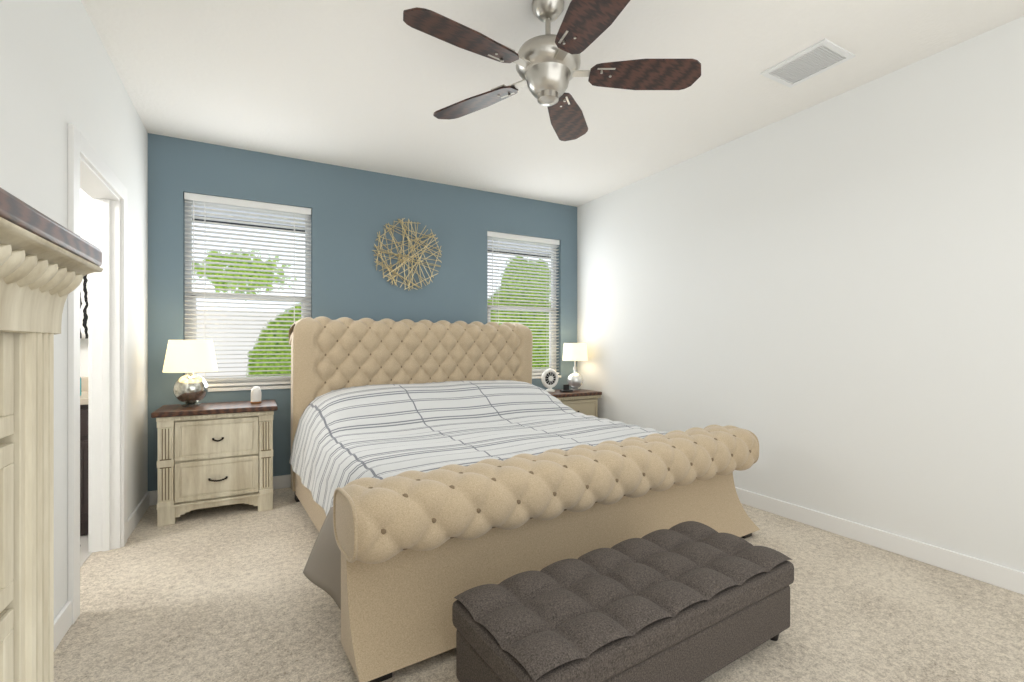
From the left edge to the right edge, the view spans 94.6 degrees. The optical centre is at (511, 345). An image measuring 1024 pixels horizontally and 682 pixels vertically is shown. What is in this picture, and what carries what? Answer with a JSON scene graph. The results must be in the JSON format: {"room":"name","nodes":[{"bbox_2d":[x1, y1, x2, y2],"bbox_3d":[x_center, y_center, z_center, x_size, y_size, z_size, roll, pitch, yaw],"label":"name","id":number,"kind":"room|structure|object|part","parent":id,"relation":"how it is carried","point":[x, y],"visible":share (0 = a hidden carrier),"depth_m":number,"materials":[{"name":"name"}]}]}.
{"room":"bedroom","nodes":[
{"label":"bedroom","id":0,"kind":"room"},
{"bbox_2d":[0,0,147,618],"bbox_3d":[-1.475,-0.190,1.138,0.120,2.740,5.250,0,0,-29],"label":"wall","id":1,"kind":"structure","parent":0,"point":[58,73],"depth_m":1.96,"materials":[{"name":"white paint"}]},
{"bbox_2d":[54,601,71,650],"bbox_3d":[-1.010,1.127,0.426,0.014,0.105,3.555,0,0,-29],"label":"baseboard","id":2,"kind":"structure","parent":1,"relation":"attached to","point":[63,621],"depth_m":1.89,"materials":[{"name":"white wood"}]},
{"bbox_2d":[68,123,126,624],"bbox_3d":[-2.150,0.122,2.376,0.160,2.115,0.960,0,0,-29],"label":"door frame","id":3,"kind":"structure","parent":1,"relation":"attached to","point":[94,178],"depth_m":2.69,"materials":[{"name":"white wood"}]},
{"bbox_2d":[127,491,153,538],"bbox_3d":[-2.489,1.127,3.138,0.014,0.105,0.705,0,0,-29],"label":"baseboard","id":4,"kind":"structure","parent":1,"relation":"attached to","point":[148,500],"depth_m":3.16,"materials":[{"name":"white wood"}]},
{"bbox_2d":[80,535,91,567],"bbox_3d":[-3.095,1.178,1.707,2.180,0.004,2.700,0,0,-29],"label":"floor","id":5,"kind":"structure","parent":0,"point":[85,554],"depth_m":2.70,"materials":[{"name":"grey"}]},
{"bbox_2d":[80,405,87,535],"bbox_3d":[-3.366,0.770,2.764,1.614,0.820,0.575,0,0,-29],"label":"bathroom vanity","id":6,"kind":"object","parent":5,"relation":"on","point":[84,459],"depth_m":2.87,"materials":[{"name":"grey"}]},
{"bbox_2d":[80,389,87,404],"bbox_3d":[-3.366,0.340,2.752,1.644,0.040,0.596,0,0,-29],"label":"countertop","id":7,"kind":"structure","parent":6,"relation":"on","point":[84,392],"depth_m":2.88,"materials":[{"name":"beige stone"}]},
{"bbox_2d":[80,133,576,490],"bbox_3d":[-1.957,-0.190,3.956,6.290,2.740,0.160,0,0,-29],"label":"wall","id":8,"kind":"structure","parent":0,"point":[354,211],"depth_m":4.14,"materials":[{"name":"blue paint"}]},
{"bbox_2d":[80,274,87,338],"bbox_3d":[-3.009,-0.296,3.241,0.352,0.503,0.088,0,0,-29],"label":"wall decor","id":9,"kind":"object","parent":8,"relation":"hanging from","point":[84,309],"visible":0.02,"depth_m":3.24,"materials":[{"name":"black metal"}]},
{"bbox_2d":[81,377,87,388],"bbox_3d":[-3.502,0.270,3.002,1.644,0.100,0.026,0,0,-29],"label":"backsplash","id":10,"kind":"structure","parent":8,"relation":"attached to","point":[84,380],"depth_m":3.28,"materials":[{"name":"beige tile"}]},
{"bbox_2d":[154,474,290,504],"bbox_3d":[-0.976,1.127,4.391,3.870,0.105,0.017,0,0,-29],"label":"baseboard","id":11,"kind":"structure","parent":8,"relation":"attached to","point":[284,481],"depth_m":3.88,"materials":[{"name":"white wood"}]},
{"bbox_2d":[185,201,310,391],"bbox_3d":[-2.122,-0.403,3.845,0.905,1.525,0.147,0,0,-29],"label":"window","id":12,"kind":"structure","parent":8,"relation":"in","point":[245,387],"depth_m":3.79,"materials":[{"name":"white plastic"}]},
{"bbox_2d":[184,192,310,386],"bbox_3d":[-2.112,-0.420,3.826,0.893,1.485,0.069,0,0,-29],"label":"window blinds","id":13,"kind":"object","parent":12,"relation":"attached to","point":[239,204],"visible":0.75,"depth_m":3.80,"materials":[{"name":"white plastic"}]},
{"bbox_2d":[192,205,550,253],"bbox_3d":[-0.771,-1.270,5.195,7.000,0.100,0.800,0,0,-29],"label":"eave","id":14,"kind":"object","parent":8,"relation":"attached to","point":[304,226],"depth_m":4.59},
{"bbox_2d":[192,215,550,257],"bbox_3d":[-0.972,-1.220,5.564,7.000,0.080,0.040,0,0,-29],"label":"gutter","id":15,"kind":"object","parent":14,"relation":"attached to","point":[304,231],"depth_m":4.76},
{"bbox_2d":[372,218,441,290],"bbox_3d":[-0.959,-0.840,4.374,0.663,0.670,0.047,0,0,-29],"label":"decor","id":16,"kind":"object","parent":8,"relation":"attached to","point":[416,239],"visible":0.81,"depth_m":4.37,"materials":[{"name":"beige metal"}]},
{"bbox_2d":[487,238,560,378],"bbox_3d":[0.115,-0.403,5.064,0.900,1.525,0.147,0,0,-29],"label":"window","id":17,"kind":"structure","parent":8,"relation":"in","point":[552,357],"depth_m":5.26,"materials":[{"name":"white plastic"}]},
{"bbox_2d":[487,231,559,374],"bbox_3d":[0.125,-0.420,5.046,0.888,1.485,0.069,0,0,-29],"label":"window blinds","id":18,"kind":"object","parent":17,"relation":"attached to","point":[506,237],"visible":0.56,"depth_m":5.06,"materials":[{"name":"white plastic"}]},
{"bbox_2d":[54,487,1023,681],"bbox_3d":[-0.725,1.240,1.570,6.410,0.120,5.530,0,0,-29],"label":"floor","id":19,"kind":"structure","parent":0,"point":[230,593],"depth_m":2.06,"materials":[{"name":"beige carpet"}]},
{"bbox_2d":[0,187,102,681],"bbox_3d":[-0.668,0.505,0.285,0.431,1.350,1.020,0,0,-29],"label":"chest","id":20,"kind":"object","parent":19,"relation":"on","point":[47,264],"visible":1,"depth_m":0.67,"materials":[{"name":"beige wood"}]},
{"bbox_2d":[151,400,277,526],"bbox_3d":[-2.108,0.807,3.407,0.730,0.745,0.460,0,0,-29],"label":"nightstand","id":21,"kind":"object","parent":19,"relation":"on","point":[215,454],"visible":1,"depth_m":3.23,"materials":[{"name":"beige wood"}]},
{"bbox_2d":[162,340,217,406],"bbox_3d":[-2.300,0.199,3.382,0.330,0.470,0.330,0,0,-29],"label":"lamp","id":22,"kind":"object","parent":21,"relation":"on","point":[190,358],"visible":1,"depth_m":3.29,"materials":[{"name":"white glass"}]},
{"bbox_3d":[-2.300,0.076,3.382,0.330,0.225,0.330,0,0,-29],"label":"lamp shade","id":23,"kind":"part","parent":22,"relation":"part of","materials":[{"name":"beige fabric"}]},
{"bbox_2d":[251,386,261,403],"bbox_3d":[-1.920,0.371,3.543,0.074,0.126,0.074,0,0,-29],"label":"diffuser","id":24,"kind":"object","parent":21,"relation":"on","point":[256,393],"visible":1,"depth_m":3.52,"materials":[{"name":"white ceramic"}]},
{"bbox_2d":[289,316,759,681],"bbox_3d":[-0.199,0.476,3.287,2.545,1.409,2.532,0,0,-33],"label":"bed","id":25,"kind":"object","parent":19,"relation":"on","point":[437,467],"visible":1,"depth_m":2.49,"materials":[{"name":"beige fabric"}]},
{"bbox_2d":[289,379,701,560],"bbox_3d":[-0.198,0.598,3.342,2.276,0.565,1.921,0,0,-33],"label":"comforter","id":26,"kind":"object","parent":25,"relation":"on","point":[344,432],"depth_m":3.20,"materials":[{"name":"white fabric"}]},
{"bbox_3d":[0.439,0.910,2.365,2.440,0.460,0.270,0,0,-33],"label":"footboard panel","id":27,"kind":"part","parent":25,"relation":"part of","materials":[{"name":"beige fabric"}]},
{"bbox_2d":[548,389,601,416],"bbox_3d":[0.550,0.830,4.904,0.630,0.700,0.436,0,0,-29],"label":"nightstand","id":28,"kind":"object","parent":19,"relation":"on","point":[584,401],"visible":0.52,"depth_m":4.78,"materials":[{"name":"beige wood"}]},
{"bbox_2d":[541,369,558,391],"bbox_3d":[0.389,0.360,4.864,0.204,0.237,0.112,0,0,-29],"label":"circulator","id":29,"kind":"object","parent":28,"relation":"on","point":[549,378],"visible":0.98,"depth_m":4.84,"materials":[{"name":"white plastic"}]},
{"bbox_3d":[0.393,0.344,4.857,0.148,0.148,0.008,0,0,-29],"label":"blade","id":30,"kind":"part","parent":29,"relation":"part of","materials":[{"name":"black plastic"}]},
{"bbox_2d":[560,384,572,391],"bbox_3d":[0.557,0.442,4.848,0.120,0.075,0.070,0,0,-29],"label":"dock","id":31,"kind":"object","parent":28,"relation":"on","point":[565,387],"visible":1,"depth_m":4.83,"materials":[{"name":"black plastic"}]},
{"bbox_2d":[563,343,587,389],"bbox_3d":[0.675,0.229,5.049,0.270,0.500,0.270,0,0,-29],"label":"lamp","id":32,"kind":"object","parent":28,"relation":"on","point":[574,352],"visible":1,"depth_m":4.97,"materials":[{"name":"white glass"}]},
{"bbox_3d":[0.675,0.071,5.049,0.270,0.185,0.270,0,0,-29],"label":"lamp shade","id":33,"kind":"part","parent":32,"relation":"part of","materials":[{"name":"beige fabric"}]},
{"bbox_2d":[452,521,793,681],"bbox_3d":[0.462,1.001,1.744,1.280,0.358,0.490,0,0,-33],"label":"bench","id":34,"kind":"object","parent":19,"relation":"on","point":[690,601],"visible":1,"depth_m":1.57,"materials":[{"name":"fabric"}]},
{"bbox_2d":[81,0,1023,206],"bbox_3d":[-0.725,-1.610,1.570,6.410,0.100,5.530,0,0,-29],"label":"ceiling","id":35,"kind":"structure","parent":0,"point":[371,85],"depth_m":2.75,"materials":[{"name":"white paint"}]},
{"bbox_2d":[403,0,700,140],"bbox_3d":[0.146,-1.333,2.123,1.318,0.455,1.327,0,0,-29],"label":"fan","id":36,"kind":"object","parent":35,"relation":"hanging from","point":[548,63],"visible":1,"depth_m":2.10,"materials":[{"name":"brown wood"}]},
{"bbox_3d":[0.160,-1.333,2.153,0.588,0.455,0.594,0,0,-29],"label":"motor","id":37,"kind":"part","parent":36,"relation":"part of","materials":[{"name":"silver metal"}]},
{"bbox_2d":[760,38,854,87],"bbox_3d":[1.634,-1.555,2.622,0.290,0.010,0.350,0,0,-29],"label":"ceiling vent","id":38,"kind":"object","parent":35,"relation":"in","point":[819,57],"visible":0.98,"depth_m":2.61,"materials":[{"name":"white metal"}]},
{"bbox_2d":[577,16,1023,571],"bbox_3d":[2.046,-0.190,3.058,0.120,2.740,5.250,0,0,-29],"label":"wall","id":39,"kind":"structure","parent":0,"point":[823,302],"depth_m":2.87,"materials":[{"name":"white paint"}]},
{"bbox_2d":[735,487,1023,594],"bbox_3d":[1.987,1.127,3.025,0.014,0.105,5.250,0,0,-29],"label":"baseboard","id":40,"kind":"structure","parent":39,"relation":"attached to","point":[1007,578],"depth_m":2.67,"materials":[{"name":"white wood"}]},
{"label":"outside","id":41,"kind":"structure","parent":0,"visible":0},
{"bbox_2d":[192,223,550,311],"bbox_3d":[-3.368,-1.570,9.958,13.000,6.500,0.050,0,0,-29],"label":"sky","id":42,"kind":"structure","parent":41,"point":[240,305],"depth_m":9.13,"materials":[{"name":"white"}]},
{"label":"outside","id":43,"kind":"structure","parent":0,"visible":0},
{"bbox_2d":[197,309,279,377],"bbox_3d":[-3.784,0.370,5.864,4.350,1.620,0.060,0,0,-29],"label":"fence","id":44,"kind":"object","parent":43,"point":[231,343],"visible":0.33,"depth_m":5.96,"materials":[{"name":"white"}]},
{"bbox_2d":[192,249,298,311],"bbox_3d":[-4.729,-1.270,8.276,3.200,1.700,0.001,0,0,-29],"label":"tree","id":45,"kind":"object","parent":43,"point":[235,279],"depth_m":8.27,"materials":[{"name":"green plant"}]},
{"bbox_2d":[247,303,300,376],"bbox_3d":[-2.565,0.480,5.811,1.500,2.400,0.001,0,0,-29],"label":"hedge","id":46,"kind":"object","parent":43,"point":[272,347],"visible":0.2,"depth_m":5.66,"materials":[{"name":"green plant"}]},
{"bbox_2d":[488,283,550,368],"bbox_3d":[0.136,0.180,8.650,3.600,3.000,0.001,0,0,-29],"label":"tree","id":47,"kind":"object","parent":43,"point":[545,354],"depth_m":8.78,"materials":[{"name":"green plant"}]},
{"bbox_2d":[500,256,550,297],"bbox_3d":[0.315,-1.320,9.887,2.400,1.800,0.001,0,0,-29],"label":"tree","id":48,"kind":"object","parent":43,"point":[527,276],"depth_m":9.89,"materials":[{"name":"green plant"}]}
]}

